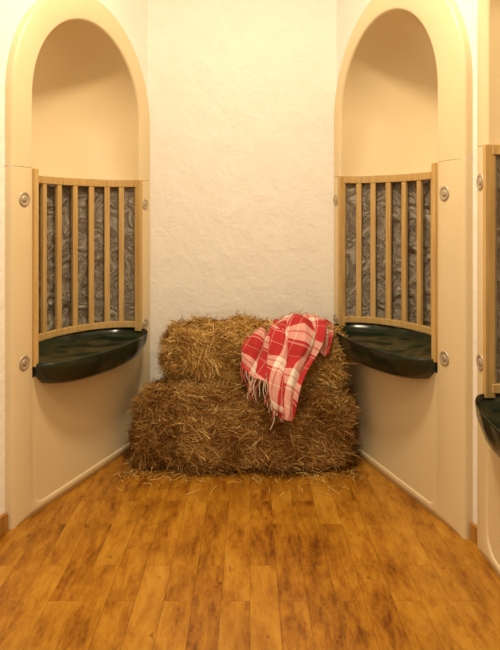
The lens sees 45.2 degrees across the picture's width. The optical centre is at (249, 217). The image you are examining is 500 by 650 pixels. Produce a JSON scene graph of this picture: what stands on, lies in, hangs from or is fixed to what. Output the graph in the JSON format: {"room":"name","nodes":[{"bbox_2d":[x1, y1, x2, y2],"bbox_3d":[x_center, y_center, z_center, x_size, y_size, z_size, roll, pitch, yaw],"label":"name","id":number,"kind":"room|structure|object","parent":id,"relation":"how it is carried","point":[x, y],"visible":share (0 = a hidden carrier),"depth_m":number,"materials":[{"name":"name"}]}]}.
{"room":"farm building","nodes":[
{"label":"farm building","id":0,"kind":"room"},
{"bbox_2d":[0,0,147,514],"bbox_3d":[-1.488,-0.325,1.440,0.400,3.050,4.203,0,0,20],"label":"wall","id":1,"kind":"structure","parent":0,"point":[132,15],"depth_m":2.32,"materials":[{"name":"paint"}]},
{"bbox_2d":[0,513,7,534],"bbox_3d":[-1.482,1.169,0.855,0.018,0.062,3.111,0,0,20],"label":"baseboard","id":2,"kind":"structure","parent":1,"relation":"attached to","point":[3,517],"depth_m":2.29,"materials":[{"name":"brown wood"}]},
{"bbox_2d":[5,0,149,528],"bbox_3d":[-0.833,0.083,2.847,0.518,2.235,1.060,0,0,23],"label":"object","id":3,"kind":"object","parent":1,"relation":"attached to","point":[77,118],"visible":1,"depth_m":2.95,"materials":[{"name":"beige plastic"}]},
{"bbox_2d":[32,168,141,366],"bbox_3d":[-0.854,0.200,2.855,0.291,0.800,0.840,0,0,20],"label":"grille","id":4,"kind":"object","parent":3,"relation":"attached to","point":[87,230],"depth_m":3.12,"materials":[{"name":"brown wood"}]},
{"bbox_2d":[32,328,147,383],"bbox_3d":[-0.782,0.643,2.829,0.407,0.113,0.826,0,0,21],"label":"basin","id":5,"kind":"object","parent":3,"relation":"in","point":[83,353],"depth_m":2.81,"materials":[{"name":"green plastic"}]},
{"bbox_2d":[148,0,336,382],"bbox_3d":[-0.044,-0.325,3.400,1.051,3.050,0.120,0,0,0],"label":"wall","id":6,"kind":"structure","parent":0,"point":[242,93],"depth_m":3.34,"materials":[{"name":"paint"}]},
{"bbox_2d":[0,448,499,649],"bbox_3d":[-0.500,1.225,1.450,4.000,0.050,4.300,0,0,0],"label":"floor","id":7,"kind":"structure","parent":0,"point":[98,567],"depth_m":2.05,"materials":[{"name":"brown wood"}]},
{"bbox_2d":[124,373,363,478],"bbox_3d":[-0.026,0.962,2.990,1.205,0.473,0.555,0,0,0],"label":"hay bale","id":8,"kind":"object","parent":7,"relation":"on","point":[185,425],"visible":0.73,"depth_m":2.81},
{"bbox_2d":[156,310,356,392],"bbox_3d":[0.026,0.678,3.047,1.026,0.450,0.500,0,0,4],"label":"hay bale","id":9,"kind":"object","parent":8,"relation":"on","point":[198,348],"visible":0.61,"depth_m":2.90},
{"bbox_2d":[240,313,333,429],"bbox_3d":[0.188,0.716,2.893,0.466,0.460,0.480,0,0,0],"label":"plaid blanket","id":10,"kind":"object","parent":9,"relation":"on","point":[282,362],"visible":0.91,"depth_m":2.80,"materials":[{"name":"fabric"}]},
{"bbox_2d":[114,457,375,513],"bbox_3d":[-0.053,1.186,2.717,1.254,0.024,0.601,0,0,0],"label":"hay","id":11,"kind":"object","parent":7,"relation":"on","point":[130,470],"visible":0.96,"depth_m":2.78},
{"bbox_2d":[337,0,477,524],"bbox_3d":[0.862,-0.325,2.814,0.400,3.050,1.234,0,0,-18],"label":"wall","id":12,"kind":"structure","parent":0,"point":[349,12],"depth_m":2.24,"materials":[{"name":"paint"}]},
{"bbox_2d":[333,0,472,538],"bbox_3d":[0.735,0.060,2.803,0.517,2.280,1.120,0,0,-18],"label":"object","id":13,"kind":"object","parent":12,"relation":"attached to","point":[403,109],"visible":0.98,"depth_m":2.92,"materials":[{"name":"beige plastic"}]},
{"bbox_2d":[334,323,437,378],"bbox_3d":[0.669,0.622,2.829,0.407,0.113,0.855,0,0,-17],"label":"basin","id":14,"kind":"object","parent":13,"relation":"in","point":[394,349],"depth_m":2.80,"materials":[{"name":"green plastic"}]},
{"bbox_2d":[338,162,437,362],"bbox_3d":[0.742,0.178,2.853,0.291,0.800,0.869,0,0,-18],"label":"grille","id":15,"kind":"object","parent":13,"relation":"attached to","point":[388,221],"depth_m":3.14,"materials":[{"name":"brown wood"}]},
{"bbox_2d":[470,522,476,544],"bbox_3d":[0.840,1.169,2.202,0.016,0.062,0.081,0,0,-18],"label":"baseboard","id":16,"kind":"structure","parent":12,"relation":"attached to","point":[473,527],"depth_m":2.22,"materials":[{"name":"brown wood"}]},
{"bbox_3d":[1.088,-0.325,0.793,0.456,3.050,2.787,0,0,0],"label":"wall","id":17,"kind":"structure","parent":0,"visible":0},
{"bbox_2d":[475,0,499,578],"bbox_3d":[0.963,-0.022,1.633,0.509,2.445,1.130,0,0,0],"label":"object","id":18,"kind":"object","parent":17,"relation":"attached to","point":[487,401],"visible":1,"depth_m":2.10,"materials":[{"name":"beige plastic"}]},
{"bbox_2d":[475,394,499,457],"bbox_3d":[0.907,0.668,1.669,0.378,0.113,0.852,0,0,0],"label":"basin","id":19,"kind":"object","parent":18,"relation":"in","point":[487,406],"depth_m":1.94,"materials":[{"name":"green plastic"}]},
{"bbox_2d":[483,144,499,397],"bbox_3d":[0.965,0.185,1.669,0.300,0.880,0.866,0,0,0],"label":"grille","id":20,"kind":"object","parent":18,"relation":"attached to","point":[491,152],"depth_m":2.08,"materials":[{"name":"brown wood"}]}
]}

